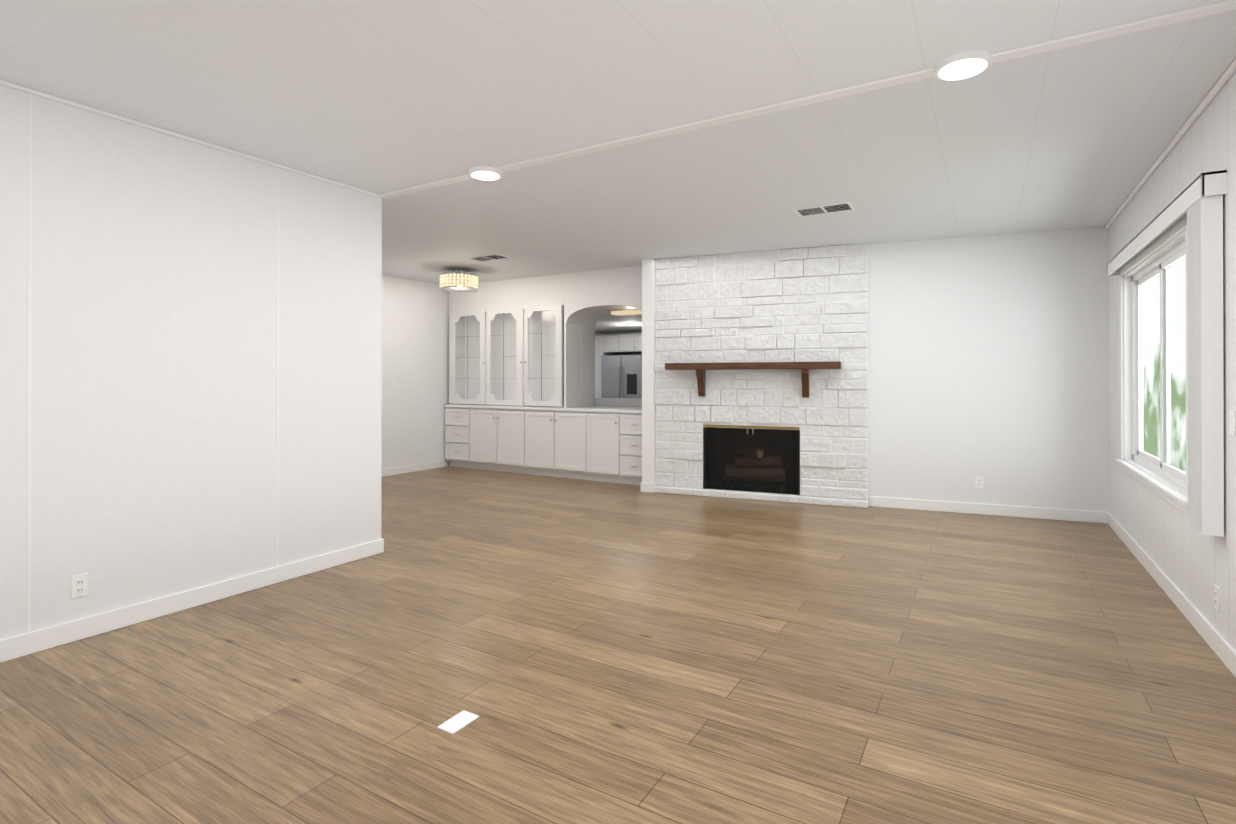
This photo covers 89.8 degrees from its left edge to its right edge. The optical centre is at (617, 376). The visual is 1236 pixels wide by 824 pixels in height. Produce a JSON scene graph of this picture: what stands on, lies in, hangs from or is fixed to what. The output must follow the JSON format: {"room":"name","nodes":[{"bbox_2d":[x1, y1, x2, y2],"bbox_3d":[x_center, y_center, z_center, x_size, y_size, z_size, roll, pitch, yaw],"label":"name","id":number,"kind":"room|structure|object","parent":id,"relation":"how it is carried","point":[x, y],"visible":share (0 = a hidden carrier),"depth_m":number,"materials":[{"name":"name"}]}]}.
{"room":"living room","nodes":[
{"label":"living room","id":0,"kind":"room"},
{"bbox_2d":[0,85,381,639],"bbox_3d":[-3.521,-0.028,1.977,0.110,2.730,6.510,0,0,31],"label":"wall","id":1,"kind":"structure","parent":0,"point":[153,409],"depth_m":3.52,"materials":[{"name":"paint"}]},
{"bbox_2d":[71,573,87,598],"bbox_3d":[-2.744,1.068,3.163,0.008,0.114,0.070,0,0,31],"label":"outlet","id":2,"kind":"object","parent":1,"relation":"attached to","point":[79,585],"visible":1,"depth_m":3.16,"materials":[{"name":"white plastic"}]},
{"bbox_2d":[0,80,383,662],"bbox_3d":[-3.509,-0.028,1.978,0.128,2.730,6.524,0,0,31],"label":"trim","id":3,"kind":"structure","parent":1,"relation":"attached to","point":[21,645],"depth_m":3.40,"materials":[{"name":"white wood"}]},
{"bbox_2d":[381,275,605,468],"bbox_3d":[-3.988,-0.011,7.165,0.120,2.730,14.950,0,0,31],"label":"wall","id":4,"kind":"structure","parent":0,"point":[415,357],"depth_m":8.85,"materials":[{"name":"paint"}]},
{"bbox_2d":[381,460,444,476],"bbox_3d":[-3.549,1.304,7.767,0.014,0.105,3.680,0,0,31],"label":"baseboard","id":5,"kind":"structure","parent":4,"relation":"attached to","point":[410,468],"depth_m":8.81,"materials":[{"name":"white wood"}]},
{"bbox_2d":[595,335,606,353],"bbox_3d":[-0.248,-0.662,12.912,0.411,0.350,0.640,0,0,31],"label":"upper cabinet","id":6,"kind":"object","parent":4,"relation":"attached to","point":[600,340],"depth_m":12.61,"materials":[{"name":"white wood"}]},
{"bbox_2d":[448,291,548,316],"bbox_3d":[-0.886,-1.150,8.815,3.527,0.440,0.688,0,0,31],"label":"wall","id":7,"kind":"structure","parent":0,"point":[468,316],"depth_m":9.42,"materials":[{"name":"paint"}]},
{"bbox_2d":[0,466,1235,823],"bbox_3d":[-0.554,1.397,5.001,8.390,0.100,15.150,0,0,31],"label":"floor","id":8,"kind":"structure","parent":0,"point":[596,652],"depth_m":2.71,"materials":[{"name":"brown wood"}]},
{"bbox_2d":[437,710,478,733],"bbox_3d":[-0.616,1.335,2.398,0.084,0.006,0.140,0,0,31],"label":"floor vent","id":9,"kind":"object","parent":8,"relation":"in","point":[458,722],"visible":1,"depth_m":2.39,"materials":[{"name":"white"}]},
{"bbox_2d":[445,266,641,484],"bbox_3d":[-0.899,-0.005,8.761,3.498,2.730,0.848,0,0,31],"label":"hutch","id":10,"kind":"object","parent":8,"relation":"on","point":[523,354],"visible":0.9,"depth_m":8.61,"materials":[{"name":"white wood"}]},
{"bbox_2d":[526,398,641,407],"bbox_3d":[-0.187,0.836,9.192,2.718,1.050,0.615,0,0,31],"label":"countertop","id":11,"kind":"structure","parent":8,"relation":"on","point":[618,402],"depth_m":8.74,"materials":[{"name":"white stone"}]},
{"bbox_2d":[595,354,618,397],"bbox_3d":[-0.275,0.443,12.924,0.348,1.860,0.640,0,0,31],"label":"tall cabinet","id":12,"kind":"object","parent":8,"relation":"on","point":[598,357],"depth_m":12.64,"materials":[{"name":"white wood"}]},
{"bbox_2d":[602,355,641,398],"bbox_3d":[0.239,0.477,12.500,0.910,1.790,0.816,0,0,31],"label":"refrigerator","id":13,"kind":"object","parent":8,"relation":"on","point":[621,376],"visible":0.38,"depth_m":12.17,"materials":[{"name":"grey metal"}]},
{"bbox_2d":[641,258,655,492],"bbox_3d":[0.389,-0.010,7.368,0.162,2.730,0.272,0,0,22],"label":"post","id":14,"kind":"object","parent":8,"relation":"on","point":[648,380],"visible":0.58,"depth_m":7.25,"materials":[{"name":"white"}]},
{"bbox_2d":[654,243,867,507],"bbox_3d":[1.603,-0.011,7.075,2.318,2.730,0.615,0,0,22],"label":"fireplace","id":15,"kind":"object","parent":8,"relation":"on","point":[769,435],"visible":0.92,"depth_m":6.80,"materials":[{"name":"white stone"}]},
{"bbox_2d":[665,361,840,397],"bbox_3d":[1.430,0.037,6.744,1.875,0.375,0.192,0,0,22],"label":"mantel shelf","id":16,"kind":"object","parent":15,"relation":"attached to","point":[701,368],"visible":1,"depth_m":6.64,"materials":[{"name":"brown wood"}]},
{"bbox_2d":[0,0,1235,284],"bbox_3d":[-1.605,-1.439,3.244,8.390,0.100,11.040,0,0,31],"label":"ceiling","id":17,"kind":"structure","parent":0,"point":[380,96],"depth_m":3.18,"materials":[{"name":"white paint"}]},
{"bbox_2d":[440,269,478,291],"bbox_3d":[-2.039,-1.243,7.966,0.485,0.260,0.484,0,0,31],"label":"chandelier","id":18,"kind":"object","parent":17,"relation":"hanging from","point":[459,282],"visible":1,"depth_m":7.80,"materials":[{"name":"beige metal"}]},
{"bbox_2d":[469,167,501,180],"bbox_3d":[-0.899,-1.372,4.208,0.223,0.027,0.223,0,0,25],"label":"disc","id":19,"kind":"object","parent":17,"relation":"attached to","point":[479,173],"depth_m":4.17,"materials":[{"name":"white plastic"}]},
{"bbox_2d":[468,254,509,261],"bbox_3d":[-1.495,-1.371,7.172,0.440,0.010,0.240,0,0,31],"label":"ceiling vent","id":20,"kind":"object","parent":17,"relation":"in","point":[488,257],"visible":1,"depth_m":7.14,"materials":[{"name":"white metal"}]},
{"bbox_2d":[379,0,1235,197],"bbox_3d":[0.314,-1.381,3.487,4.940,0.014,0.070,0,0,31],"label":"ceiling beam","id":21,"kind":"structure","parent":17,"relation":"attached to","point":[1162,20],"depth_m":2.97,"materials":[{"name":"white wood"}]},
{"bbox_2d":[794,202,854,216],"bbox_3d":[1.702,-1.378,5.123,0.440,0.010,0.240,0,0,31],"label":"ceiling vent","id":22,"kind":"object","parent":17,"relation":"in","point":[828,208],"visible":0.98,"depth_m":5.11,"materials":[{"name":"white metal"}]},
{"bbox_2d":[934,51,991,80],"bbox_3d":[1.533,-1.377,2.761,0.223,0.027,0.223,0,0,25],"label":"disc","id":23,"kind":"object","parent":17,"relation":"attached to","point":[963,66],"depth_m":2.73,"materials":[{"name":"white plastic"}]},
{"bbox_2d":[595,314,641,332],"bbox_3d":[2.251,-0.987,9.722,8.390,0.100,4.180,0,0,31],"label":"ceiling","id":24,"kind":"structure","parent":0,"point":[609,323],"depth_m":10.95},
{"bbox_2d":[606,332,641,354],"bbox_3d":[3.283,0.218,11.257,8.190,2.300,0.120,0,0,31],"label":"wall","id":25,"kind":"structure","parent":0,"point":[626,333],"depth_m":13.03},
{"bbox_2d":[607,334,622,353],"bbox_3d":[0.033,-0.662,12.745,0.467,0.350,0.640,0,0,31],"label":"upper cabinet","id":26,"kind":"object","parent":25,"relation":"attached to","point":[616,344],"depth_m":12.44,"materials":[{"name":"white wood"}]},
{"bbox_2d":[623,334,638,352],"bbox_3d":[0.339,-0.663,12.563,0.468,0.350,0.640,0,0,31],"label":"upper cabinet","id":27,"kind":"object","parent":25,"relation":"attached to","point":[630,341],"depth_m":12.25,"materials":[{"name":"white wood"}]},
{"bbox_2d":[639,334,641,352],"bbox_3d":[0.645,-0.663,12.381,0.468,0.350,0.640,0,0,31],"label":"upper cabinet","id":28,"kind":"object","parent":25,"relation":"attached to","point":[640,335],"depth_m":12.14,"materials":[{"name":"white wood"}]},
{"bbox_2d":[868,227,1108,511],"bbox_3d":[2.610,-0.012,6.822,4.663,2.730,0.640,0,0,22],"label":"wall","id":29,"kind":"structure","parent":0,"point":[988,358],"depth_m":6.05,"materials":[{"name":"paint"}]},
{"bbox_2d":[975,476,982,487],"bbox_3d":[3.543,1.039,6.086,0.070,0.114,0.008,0,0,22],"label":"outlet","id":30,"kind":"object","parent":29,"relation":"attached to","point":[978,481],"visible":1,"depth_m":6.08,"materials":[{"name":"white plastic"}]},
{"bbox_2d":[868,496,1106,522],"bbox_3d":[3.556,1.298,6.077,2.050,0.105,0.014,0,0,22],"label":"baseboard","id":31,"kind":"structure","parent":29,"relation":"attached to","point":[1015,511],"depth_m":6.04,"materials":[{"name":"white wood"}]},
{"bbox_2d":[1108,71,1235,650],"bbox_3d":[1.920,-0.030,1.235,0.120,2.730,11.200,0,0,31],"label":"wall","id":32,"kind":"structure","parent":0,"point":[1194,565],"depth_m":3.38,"materials":[{"name":"white paint"}]},
{"bbox_2d":[1115,214,1187,513],"bbox_3d":[3.671,-0.070,4.220,0.165,1.660,2.090,0,0,31],"label":"window","id":33,"kind":"structure","parent":32,"relation":"in","point":[1163,477],"depth_m":4.40,"materials":[{"name":"white"}]},
{"bbox_2d":[1107,170,1226,536],"bbox_3d":[3.475,-0.101,4.050,0.088,1.710,2.672,0,0,31],"label":"window blinds","id":34,"kind":"object","parent":32,"relation":"attached to","point":[1198,200],"visible":1,"depth_m":2.94,"materials":[{"name":"white plastic"}]},
{"bbox_2d":[1104,58,1235,228],"bbox_3d":[1.794,-1.381,1.174,0.030,0.030,10.560,0,0,31],"label":"trim","id":35,"kind":"structure","parent":32,"relation":"attached to","point":[1215,89],"depth_m":3.46,"materials":[{"name":"white wood"}]},
{"bbox_2d":[1107,512,1235,677],"bbox_3d":[1.801,1.282,1.161,0.014,0.105,10.560,0,0,31],"label":"baseboard","id":36,"kind":"structure","parent":32,"relation":"attached to","point":[1218,643],"depth_m":3.50,"materials":[{"name":"white wood"}]},
{"bbox_2d":[1214,584,1219,611],"bbox_3d":[2.906,1.076,3.012,0.008,0.114,0.070,0,0,31],"label":"outlet","id":37,"kind":"object","parent":32,"relation":"attached to","point":[1216,598],"visible":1,"depth_m":3.00,"materials":[{"name":"white plastic"}]},
{"bbox_2d":[1229,410,1235,435],"bbox_3d":[2.788,0.211,2.818,0.009,0.114,0.070,0,0,31],"label":"light switch","id":38,"kind":"object","parent":32,"relation":"attached to","point":[1232,422],"visible":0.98,"depth_m":2.81,"materials":[{"name":"white plastic"}]},
{"label":"outside","id":39,"kind":"structure","parent":0,"visible":0},
{"bbox_2d":[1143,258,1185,471],"bbox_3d":[8.007,-0.639,9.019,0.020,6.000,24.000,0,0,31],"label":"window glass","id":40,"kind":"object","parent":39,"point":[1179,364],"depth_m":8.85,"materials":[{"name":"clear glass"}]}
]}

